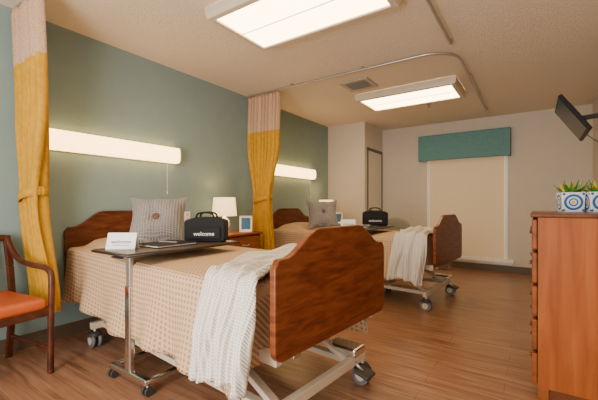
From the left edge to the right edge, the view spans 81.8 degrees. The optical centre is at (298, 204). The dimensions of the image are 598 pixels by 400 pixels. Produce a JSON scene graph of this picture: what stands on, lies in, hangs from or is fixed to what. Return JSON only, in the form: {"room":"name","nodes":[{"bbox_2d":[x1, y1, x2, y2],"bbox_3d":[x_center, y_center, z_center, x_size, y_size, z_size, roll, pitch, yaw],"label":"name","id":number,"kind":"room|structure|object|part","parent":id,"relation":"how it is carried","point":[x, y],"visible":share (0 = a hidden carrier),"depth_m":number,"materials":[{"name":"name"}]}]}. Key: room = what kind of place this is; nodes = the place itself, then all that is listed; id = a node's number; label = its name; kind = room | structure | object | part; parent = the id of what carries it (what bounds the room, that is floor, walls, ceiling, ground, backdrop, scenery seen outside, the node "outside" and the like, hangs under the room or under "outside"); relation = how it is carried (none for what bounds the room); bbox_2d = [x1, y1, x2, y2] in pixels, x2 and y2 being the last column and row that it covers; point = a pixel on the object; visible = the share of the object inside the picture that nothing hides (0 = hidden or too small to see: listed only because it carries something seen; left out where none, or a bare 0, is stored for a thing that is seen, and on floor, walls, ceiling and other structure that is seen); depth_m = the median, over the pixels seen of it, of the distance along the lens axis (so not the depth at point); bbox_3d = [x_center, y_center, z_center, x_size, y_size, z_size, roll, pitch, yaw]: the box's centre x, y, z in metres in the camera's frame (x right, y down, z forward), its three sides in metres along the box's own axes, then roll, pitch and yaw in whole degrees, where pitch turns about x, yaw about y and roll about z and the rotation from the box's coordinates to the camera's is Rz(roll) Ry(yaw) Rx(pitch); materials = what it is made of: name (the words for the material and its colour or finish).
{"room":"hospital room","nodes":[
{"label":"hospital room","id":0,"kind":"room"},
{"bbox_2d":[0,4,327,339],"bbox_3d":[-1.154,-0.185,4.032,0.100,2.530,7.750,0,0,34],"label":"wall","id":1,"kind":"structure","parent":0,"point":[96,87],"depth_m":3.27,"materials":[{"name":"teal paint"}]},
{"bbox_2d":[0,317,100,354],"bbox_3d":[-1.376,1.028,3.608,0.012,0.105,6.800,0,0,34],"label":"baseboard","id":2,"kind":"structure","parent":1,"relation":"attached to","point":[61,331],"depth_m":2.77,"materials":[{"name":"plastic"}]},
{"bbox_2d":[49,128,180,193],"bbox_3d":[-1.626,-0.357,3.162,0.104,0.495,1.220,0,0,34],"label":"wall light","id":3,"kind":"object","parent":1,"relation":"attached to","point":[59,140],"visible":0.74,"depth_m":3.04,"materials":[{"name":"beige plastic"}]},
{"bbox_3d":[-1.664,-0.520,3.188,0.011,0.170,1.220,0,0,34],"label":"plate","id":4,"kind":"part","parent":3,"relation":"part of","materials":[{"name":"plastic"}]},
{"bbox_2d":[49,128,179,163],"bbox_3d":[-1.623,-0.520,3.159,0.088,0.160,1.196,0,0,34],"label":"diffuser","id":5,"kind":"object","parent":3,"relation":"attached to","point":[59,140],"depth_m":3.03,"materials":[{"name":"beige plastic"}]},
{"bbox_2d":[184,212,189,221],"bbox_3d":[-1.236,0.130,3.815,0.009,0.115,0.075,0,0,34],"label":"wall outlet","id":6,"kind":"object","parent":1,"relation":"attached to","point":[186,214],"visible":0.71,"depth_m":3.80,"materials":[{"name":"white paint"}]},
{"bbox_2d":[275,164,315,197],"bbox_3d":[-0.089,-0.357,5.406,0.104,0.495,1.220,0,0,34],"label":"wall light","id":7,"kind":"object","parent":1,"relation":"attached to","point":[281,170],"visible":0.75,"depth_m":5.38,"materials":[{"name":"beige plastic"}]},
{"bbox_2d":[275,164,315,178],"bbox_3d":[-0.086,-0.520,5.404,0.088,0.160,1.196,0,0,34],"label":"diffuser","id":8,"kind":"object","parent":7,"relation":"attached to","point":[281,170],"depth_m":5.37,"materials":[{"name":"beige plastic"}]},
{"bbox_2d":[0,267,537,399],"bbox_3d":[0.480,1.130,2.913,4.060,0.100,7.750,0,0,34],"label":"floor","id":9,"kind":"structure","parent":0,"point":[474,342],"depth_m":2.35,"materials":[{"name":"brown wood"}]},
{"bbox_2d":[0,235,54,373],"bbox_3d":[-1.967,0.637,2.110,0.626,0.889,0.574,0,0,26],"label":"wooden armchair","id":10,"kind":"object","parent":9,"relation":"on","point":[15,308],"visible":1,"depth_m":2.20,"materials":[{"name":"brown wood"}]},
{"bbox_3d":[-2.215,0.227,2.233,0.073,0.070,0.569,0,0,26],"label":"crest rail","id":11,"kind":"part","parent":10,"relation":"part of","materials":[{"name":"brown wood"}]},
{"bbox_3d":[-2.066,0.325,2.450,0.076,0.214,0.040,0,0,26],"label":"post","id":12,"kind":"part","parent":10,"relation":"part of","materials":[{"name":"brown wood"}]},
{"bbox_3d":[-2.043,0.955,2.439,0.068,0.253,0.040,0,0,26],"label":"post","id":13,"kind":"part","parent":10,"relation":"part of","materials":[{"name":"brown wood"}]},
{"bbox_3d":[-2.030,0.530,2.432,0.058,0.203,0.040,0,0,26],"label":"post","id":14,"kind":"part","parent":10,"relation":"part of","materials":[{"name":"brown wood"}]},
{"bbox_2d":[0,290,46,318],"bbox_3d":[-1.922,0.625,2.088,0.500,0.075,0.480,0,0,26],"label":"seat cushion","id":15,"kind":"object","parent":10,"relation":"on","point":[13,305],"depth_m":2.11,"materials":[{"name":"orange leather"}]},
{"bbox_3d":[-1.711,0.680,1.983,0.022,0.050,0.520,0,0,26],"label":"rail","id":16,"kind":"part","parent":10,"relation":"part of","materials":[{"name":"brown wood"}]},
{"bbox_2d":[91,240,239,396],"bbox_3d":[-0.842,0.672,2.310,0.418,0.815,0.850,0,0,34],"label":"table","id":17,"kind":"object","parent":9,"relation":"on","point":[128,370],"visible":0.66,"depth_m":2.04,"materials":[{"name":"metal"}]},
{"bbox_2d":[105,233,138,248],"bbox_3d":[-1.067,0.216,2.088,0.170,0.096,0.072,0,0,-4],"label":"tent card","id":18,"kind":"object","parent":17,"relation":"on","point":[114,240],"visible":1,"depth_m":2.07,"materials":[{"name":"white paper"}]},
{"bbox_3d":[-0.842,0.276,2.310,0.410,0.013,0.850,0,0,34],"label":"edge trim","id":19,"kind":"part","parent":17,"relation":"part of","materials":[{"name":"black plastic"}]},
{"bbox_2d":[139,240,196,248],"bbox_3d":[-0.868,0.252,2.273,0.240,0.025,0.300,0,0,34],"label":"folder","id":20,"kind":"object","parent":17,"relation":"on","point":[170,243],"visible":0.85,"depth_m":2.22,"materials":[{"name":"paper"}]},
{"bbox_2d":[184,211,227,241],"bbox_3d":[-0.673,0.156,2.514,0.290,0.217,0.154,0,0,-1],"label":"tote bag","id":21,"kind":"object","parent":17,"relation":"on","point":[197,229],"visible":1,"depth_m":2.45,"materials":[{"name":"fabric"}]},
{"bbox_3d":[-0.673,0.090,2.469,0.154,0.086,0.029,0,0,-1],"label":"handle","id":22,"kind":"part","parent":21,"relation":"part of","materials":[{"name":"fabric"}]},
{"bbox_2d":[61,210,383,399],"bbox_3d":[-0.702,0.565,2.446,2.357,1.030,1.090,0,0,39],"label":"hospital bed","id":23,"kind":"object","parent":9,"relation":"on","point":[331,282],"visible":0.66,"depth_m":1.81,"materials":[{"name":"beige fabric"}]},
{"bbox_2d":[87,329,102,337],"bbox_3d":[-1.557,0.975,2.632,0.104,0.036,0.104,0,0,39],"label":"hood","id":24,"kind":"object","parent":23,"relation":"attached to","point":[95,333],"depth_m":2.61,"materials":[{"name":"plastic"}]},
{"bbox_3d":[-1.600,0.335,3.185,0.030,0.570,0.980,0,0,39],"label":"headboard","id":25,"kind":"part","parent":23,"relation":"part of","materials":[{"name":"brown wood"}]},
{"bbox_2d":[129,196,188,242],"bbox_3d":[-1.101,0.130,2.693,0.450,0.401,0.318,0,0,-14],"label":"throw pillow","id":26,"kind":"object","parent":23,"relation":"on","point":[153,220],"visible":0.85,"depth_m":2.60,"materials":[{"name":"fabric"}]},
{"bbox_3d":[-0.821,0.920,2.118,1.870,0.035,0.050,0,0,39],"label":"rail","id":27,"kind":"part","parent":23,"relation":"part of","materials":[{"name":"metal"}]},
{"bbox_2d":[188,243,296,399],"bbox_3d":[-0.124,0.509,1.841,0.387,0.501,1.105,0,0,27],"label":"knit throw blanket","id":28,"kind":"object","parent":23,"relation":"on","point":[223,331],"visible":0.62,"depth_m":1.43,"materials":[{"name":"white fabric"}]},
{"bbox_3d":[-0.958,0.640,2.140,2.270,0.050,0.040,0,0,39],"label":"rail","id":29,"kind":"part","parent":23,"relation":"part of","materials":[{"name":"metal"}]},
{"bbox_3d":[-0.402,0.920,2.628,1.870,0.035,0.050,0,0,39],"label":"rail","id":30,"kind":"part","parent":23,"relation":"part of","materials":[{"name":"metal"}]},
{"bbox_3d":[0.197,0.365,1.709,0.032,0.520,0.950,0,0,39],"label":"footboard","id":31,"kind":"part","parent":23,"relation":"part of","materials":[{"name":"brown wood"}]},
{"bbox_3d":[0.342,0.932,2.004,0.081,0.062,0.020,0,0,39],"label":"brake arm","id":32,"kind":"part","parent":23,"relation":"part of","materials":[{"name":"metal"}]},
{"bbox_2d":[354,361,370,369],"bbox_3d":[0.386,0.975,2.097,0.104,0.036,0.104,0,0,39],"label":"hood","id":33,"kind":"object","parent":23,"relation":"attached to","point":[365,364],"depth_m":2.08,"materials":[{"name":"plastic"}]},
{"bbox_2d":[227,230,262,248],"bbox_3d":[-0.777,0.700,4.046,0.466,0.760,0.560,0,0,34],"label":"nightstand","id":34,"kind":"object","parent":9,"relation":"on","point":[246,239],"visible":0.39,"depth_m":3.97,"materials":[{"name":"brown wood"}]},
{"bbox_2d":[212,197,236,232],"bbox_3d":[-0.858,0.117,3.969,0.280,0.405,0.280,0,0,34],"label":"table lamp","id":35,"kind":"object","parent":34,"relation":"on","point":[223,206],"visible":0.67,"depth_m":3.86,"materials":[{"name":"white fabric"}]},
{"bbox_3d":[-0.858,0.019,3.969,0.280,0.210,0.280,0,0,34],"label":"lamp shade","id":36,"kind":"part","parent":35,"relation":"part of","materials":[{"name":"beige fabric"}]},
{"bbox_2d":[239,216,251,231],"bbox_3d":[-0.637,0.224,4.149,0.150,0.190,0.081,0,0,-6],"label":"picture frame","id":37,"kind":"object","parent":34,"relation":"on","point":[245,222],"visible":1,"depth_m":4.11,"materials":[{"name":"white paint"}]},
{"bbox_2d":[241,218,249,228],"bbox_3d":[-0.634,0.222,4.116,0.106,0.135,0.003,0,0,-6],"label":"print","id":38,"kind":"object","parent":37,"relation":"on","point":[245,222],"depth_m":4.11},
{"bbox_2d":[273,208,461,311],"bbox_3d":[0.744,0.565,4.522,2.357,1.030,1.090,0,0,39],"label":"hospital bed","id":39,"kind":"object","parent":9,"relation":"on","point":[444,246],"visible":0.34,"depth_m":3.92,"materials":[{"name":"brown wood"}]},
{"bbox_3d":[-0.154,0.335,5.261,0.030,0.570,0.980,0,0,39],"label":"headboard","id":40,"kind":"part","parent":39,"relation":"part of","materials":[{"name":"brown wood"}]},
{"bbox_2d":[306,200,338,228],"bbox_3d":[0.328,0.130,4.781,0.450,0.401,0.318,0,0,-6],"label":"throw pillow","id":41,"kind":"object","parent":39,"relation":"on","point":[321,214],"visible":0.96,"depth_m":4.68,"materials":[{"name":"fabric"}]},
{"bbox_2d":[274,222,450,284],"bbox_3d":[0.718,0.535,4.543,2.173,0.555,1.090,0,0,39],"label":"bedspread","id":42,"kind":"object","parent":39,"relation":"on","point":[285,233],"depth_m":4.31,"materials":[{"name":"beige fabric"}]},
{"bbox_3d":[0.625,0.920,4.194,1.870,0.035,0.050,0,0,39],"label":"rail","id":43,"kind":"part","parent":39,"relation":"part of","materials":[{"name":"metal"}]},
{"bbox_2d":[387,226,432,286],"bbox_3d":[1.329,0.535,3.910,0.408,0.553,1.064,0,0,32],"label":"knit throw blanket","id":44,"kind":"object","parent":39,"relation":"on","point":[408,254],"visible":0.94,"depth_m":3.52,"materials":[{"name":"white fabric"}]},
{"bbox_2d":[421,298,430,303],"bbox_3d":[1.298,0.975,3.524,0.104,0.036,0.104,0,0,39],"label":"hood","id":45,"kind":"object","parent":39,"relation":"attached to","point":[425,300],"depth_m":3.50,"materials":[{"name":"plastic"}]},
{"bbox_3d":[0.488,0.640,4.216,2.270,0.050,0.040,0,0,39],"label":"rail","id":46,"kind":"part","parent":39,"relation":"part of","materials":[{"name":"metal"}]},
{"bbox_3d":[1.044,0.920,4.704,1.870,0.035,0.050,0,0,39],"label":"rail","id":47,"kind":"part","parent":39,"relation":"part of","materials":[{"name":"metal"}]},
{"bbox_3d":[1.643,0.365,3.785,0.032,0.520,0.950,0,0,39],"label":"footboard","id":48,"kind":"part","parent":39,"relation":"part of","materials":[{"name":"brown wood"}]},
{"bbox_2d":[365,225,394,290],"bbox_3d":[0.829,0.672,4.220,0.418,0.815,0.850,0,0,34],"label":"table","id":49,"kind":"object","parent":9,"relation":"on","point":[387,226],"visible":0.14,"depth_m":4.10,"materials":[{"name":"laminate"}]},
{"bbox_2d":[341,219,355,225],"bbox_3d":[0.571,0.216,4.020,0.170,0.096,0.072,0,0,4],"label":"tent card","id":50,"kind":"object","parent":49,"relation":"on","point":[343,221],"visible":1,"depth_m":4.01,"materials":[{"name":"white paper"}]},
{"bbox_2d":[361,225,378,227],"bbox_3d":[0.789,0.252,4.162,0.240,0.025,0.300,0,0,34],"label":"folder","id":51,"kind":"object","parent":49,"relation":"on","point":[364,226],"visible":0.56,"depth_m":4.15,"materials":[{"name":"paper"}]},
{"bbox_2d":[362,207,387,225],"bbox_3d":[0.974,0.147,4.427,0.319,0.234,0.170,0,0,10],"label":"tote bag","id":52,"kind":"object","parent":49,"relation":"on","point":[371,217],"visible":0.99,"depth_m":4.35,"materials":[{"name":"fabric"}]},
{"bbox_3d":[0.829,0.276,4.220,0.410,0.013,0.850,0,0,34],"label":"edge trim","id":53,"kind":"part","parent":49,"relation":"part of","materials":[{"name":"black plastic"}]},
{"bbox_2d":[382,218,409,230],"bbox_3d":[1.458,0.645,5.492,0.500,0.870,0.510,0,0,34],"label":"upholstered chair","id":54,"kind":"object","parent":9,"relation":"on","point":[399,223],"visible":0.09,"depth_m":5.63,"materials":[{"name":"fabric"}]},
{"bbox_2d":[530,211,597,399],"bbox_3d":[1.760,0.562,2.055,0.638,1.035,0.844,0,0,34],"label":"dresser","id":55,"kind":"object","parent":9,"relation":"on","point":[564,323],"visible":1,"depth_m":1.81,"materials":[{"name":"brown wood"}]},
{"bbox_3d":[1.517,0.161,2.221,0.026,0.165,0.812,0,0,34],"label":"drawer","id":56,"kind":"part","parent":55,"relation":"part of","materials":[{"name":"brown wood"}]},
{"bbox_3d":[1.517,0.344,2.221,0.026,0.165,0.812,0,0,34],"label":"drawer","id":57,"kind":"part","parent":55,"relation":"part of","materials":[{"name":"brown wood"}]},
{"bbox_3d":[1.517,0.526,2.221,0.026,0.165,0.812,0,0,34],"label":"drawer","id":58,"kind":"part","parent":55,"relation":"part of","materials":[{"name":"brown wood"}]},
{"bbox_3d":[1.517,0.709,2.221,0.026,0.165,0.812,0,0,34],"label":"drawer","id":59,"kind":"part","parent":55,"relation":"part of","materials":[{"name":"brown wood"}]},
{"bbox_3d":[1.517,0.892,2.221,0.026,0.165,0.812,0,0,34],"label":"drawer","id":60,"kind":"part","parent":55,"relation":"part of","materials":[{"name":"brown wood"}]},
{"bbox_2d":[553,179,588,211],"bbox_3d":[1.747,-0.058,2.197,0.187,0.205,0.171,0,0,22],"label":"potted succulent","id":61,"kind":"object","parent":55,"relation":"on","point":[570,198],"visible":0.99,"depth_m":2.16,"materials":[{"name":"white ceramic"}]},
{"bbox_2d":[556,192,585,211],"bbox_3d":[1.735,-0.018,2.206,0.124,0.125,0.124,0,0,22],"label":"pot","id":62,"kind":"object","parent":61,"relation":"attached to","point":[566,201],"depth_m":2.16,"materials":[{"name":"white ceramic"}]},
{"bbox_2d":[578,180,597,211],"bbox_3d":[1.830,-0.057,2.124,0.183,0.203,0.206,0,0,-20],"label":"potted succulent","id":63,"kind":"object","parent":55,"relation":"on","point":[591,198],"visible":0.81,"depth_m":2.09,"materials":[{"name":"white ceramic"}]},
{"bbox_2d":[584,192,597,211],"bbox_3d":[1.835,-0.018,2.113,0.124,0.125,0.124,0,0,22],"label":"pot","id":64,"kind":"object","parent":63,"relation":"attached to","point":[591,198],"depth_m":2.08,"materials":[{"name":"white ceramic"}]},
{"bbox_3d":[0.551,0.700,5.985,0.466,0.760,0.540,0,0,34],"label":"nightstand","id":65,"kind":"object","parent":9,"relation":"on","visible":0},
{"bbox_2d":[336,212,342,222],"bbox_3d":[0.687,0.224,6.058,0.150,0.190,0.082,0,0,4],"label":"picture frame","id":66,"kind":"object","parent":65,"relation":"on","point":[339,215],"visible":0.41,"depth_m":6.02,"materials":[{"name":"white paint"}]},
{"bbox_2d":[336,214,340,221],"bbox_3d":[0.685,0.222,6.025,0.106,0.135,0.003,0,0,4],"label":"print","id":67,"kind":"object","parent":66,"relation":"on","point":[338,215],"depth_m":6.02},
{"bbox_2d":[0,0,597,129],"bbox_3d":[0.480,-1.500,2.913,4.060,0.100,7.750,0,0,34],"label":"ceiling","id":68,"kind":"structure","parent":0,"point":[520,56],"depth_m":3.28,"materials":[{"name":"paint"}]},
{"bbox_2d":[10,0,452,44],"bbox_3d":[-0.385,-1.426,2.769,2.575,0.047,2.365,0,0,34],"label":"track","id":69,"kind":"object","parent":68,"relation":"hanging from","point":[450,40],"visible":0.74,"depth_m":2.61,"materials":[{"name":"metal"}]},
{"bbox_2d":[11,0,60,312],"bbox_3d":[-1.845,-0.315,2.434,0.531,2.170,0.202,0,0,34],"label":"privacy curtain","id":70,"kind":"object","parent":69,"relation":"hanging from","point":[28,20],"visible":0.94,"depth_m":2.40,"materials":[{"name":"yellow fabric"}]},
{"bbox_2d":[205,0,401,50],"bbox_3d":[0.008,-1.404,2.455,1.240,0.089,0.660,0,0,34],"label":"ceiling light","id":71,"kind":"object","parent":68,"relation":"attached to","point":[264,24],"depth_m":2.51,"materials":[{"name":"white plastic"}]},
{"bbox_2d":[339,77,378,91],"bbox_3d":[0.720,-1.440,4.149,0.360,0.018,0.350,0,0,34],"label":"ceiling vent","id":72,"kind":"object","parent":68,"relation":"in","point":[362,83],"depth_m":4.13,"materials":[{"name":"beige metal"}]},
{"bbox_2d":[244,52,487,110],"bbox_3d":[1.046,-1.426,4.850,2.585,0.047,2.515,0,0,34],"label":"track","id":73,"kind":"object","parent":68,"relation":"hanging from","point":[458,57],"visible":1,"depth_m":3.66,"materials":[{"name":"metal"}]},
{"bbox_2d":[247,91,280,249],"bbox_3d":[-0.455,-0.315,4.371,0.536,2.170,0.176,0,0,34],"label":"privacy curtain","id":74,"kind":"object","parent":73,"relation":"hanging from","point":[263,135],"visible":0.87,"depth_m":4.33,"materials":[{"name":"yellow fabric"}]},
{"bbox_2d":[355,75,465,111],"bbox_3d":[1.427,-1.404,4.465,1.230,0.089,0.660,0,0,34],"label":"ceiling light","id":75,"kind":"object","parent":68,"relation":"attached to","point":[450,87],"depth_m":4.32,"materials":[{"name":"white plastic"}]},
{"bbox_2d":[328,122,365,224],"bbox_3d":[0.864,-0.185,6.244,0.730,2.530,0.080,0,0,34],"label":"wall","id":76,"kind":"structure","parent":0,"point":[347,142],"depth_m":6.18,"materials":[{"name":"beige paint"}]},
{"bbox_2d":[367,147,368,210],"bbox_3d":[1.188,0.030,6.125,0.080,2.100,0.050,0,0,34],"label":"frame","id":77,"kind":"object","parent":76,"relation":"attached to","point":[367,147],"visible":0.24,"depth_m":6.08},
{"bbox_2d":[366,123,381,210],"bbox_3d":[1.372,-0.185,6.411,0.080,2.530,0.770,0,0,34],"label":"wall","id":78,"kind":"structure","parent":0,"point":[373,134],"depth_m":6.29,"materials":[{"name":"beige paint"}]},
{"bbox_2d":[369,151,380,229],"bbox_3d":[1.388,0.050,6.400,0.049,2.040,0.630,0,0,34],"label":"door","id":79,"kind":"structure","parent":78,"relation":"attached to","point":[374,158],"depth_m":6.36,"materials":[{"name":"paint"}]},
{"bbox_2d":[368,147,381,154],"bbox_3d":[1.380,-0.998,6.405,0.080,0.055,0.730,0,0,34],"label":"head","id":80,"kind":"structure","parent":78,"relation":"in","point":[369,149],"depth_m":6.39},
{"bbox_2d":[382,104,592,267],"bbox_3d":[2.641,-0.185,6.069,3.860,2.530,0.100,0,0,34],"label":"wall","id":81,"kind":"structure","parent":0,"point":[545,153],"depth_m":5.45,"materials":[{"name":"beige paint"}]},
{"bbox_2d":[381,152,382,229],"bbox_3d":[1.572,0.030,6.686,0.080,2.100,0.050,0,0,34],"label":"frame","id":82,"kind":"object","parent":81,"relation":"attached to","point":[382,152],"visible":0.24,"depth_m":6.68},
{"bbox_2d":[427,161,428,226],"bbox_3d":[2.341,-0.010,6.242,0.030,1.780,0.075,0,0,34],"label":"frame","id":83,"kind":"object","parent":81,"relation":"attached to","point":[427,161],"visible":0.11,"depth_m":6.21,"materials":[{"name":"white paint"}]},
{"bbox_2d":[418,127,510,161],"bbox_3d":[2.757,-1.002,5.846,1.415,0.445,0.135,0,0,34],"label":"window valance","id":84,"kind":"object","parent":81,"relation":"attached to","point":[497,141],"visible":1,"depth_m":5.75,"materials":[{"name":"fabric"}]},
{"bbox_2d":[429,156,503,258],"bbox_3d":[2.836,0.006,5.903,1.162,1.723,0.018,0,0,34],"label":"roller blind","id":85,"kind":"object","parent":81,"relation":"attached to","point":[471,189],"visible":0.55,"depth_m":5.83,"materials":[{"name":"fabric"}]},
{"bbox_2d":[456,259,511,265],"bbox_3d":[2.842,0.945,5.859,1.330,0.040,0.020,0,0,34],"label":"apron","id":86,"kind":"object","parent":81,"relation":"attached to","point":[485,262],"visible":0.56,"depth_m":5.69,"materials":[{"name":"white paint"}]},
{"bbox_2d":[458,256,513,263],"bbox_3d":[2.852,0.897,5.864,1.360,0.055,0.120,0,0,34],"label":"sill","id":87,"kind":"structure","parent":81,"relation":"attached to","point":[486,259],"depth_m":5.64,"materials":[{"name":"white paint"}]},
{"bbox_2d":[451,261,531,274],"bbox_3d":[2.910,1.028,5.817,3.130,0.105,0.012,0,0,34],"label":"baseboard","id":88,"kind":"structure","parent":81,"relation":"attached to","point":[488,267],"depth_m":5.64,"materials":[{"name":"plastic"}]},
{"bbox_2d":[504,155,507,258],"bbox_3d":[3.339,-0.010,5.558,0.050,1.780,0.075,0,0,34],"label":"frame","id":89,"kind":"object","parent":81,"relation":"attached to","point":[506,156],"visible":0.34,"depth_m":5.52,"materials":[{"name":"white paint"}]},
{"bbox_2d":[593,95,597,186],"bbox_3d":[2.114,-0.185,1.795,0.100,2.530,7.750,0,0,34],"label":"wall","id":90,"kind":"structure","parent":0,"point":[595,103],"depth_m":4.72,"materials":[{"name":"beige paint"}]},
{"bbox_2d":[555,94,597,141],"bbox_3d":[2.816,-0.491,3.356,0.504,1.082,0.690,0,0,34],"label":"television","id":91,"kind":"object","parent":90,"relation":"attached to","point":[578,124],"visible":1,"depth_m":3.31,"materials":[{"name":"black plastic"}]},
{"bbox_3d":[2.878,-0.860,3.314,0.337,0.060,0.050,0,0,34],"label":"mount arm","id":92,"kind":"part","parent":91,"relation":"part of","materials":[{"name":"black plastic"}]}
]}

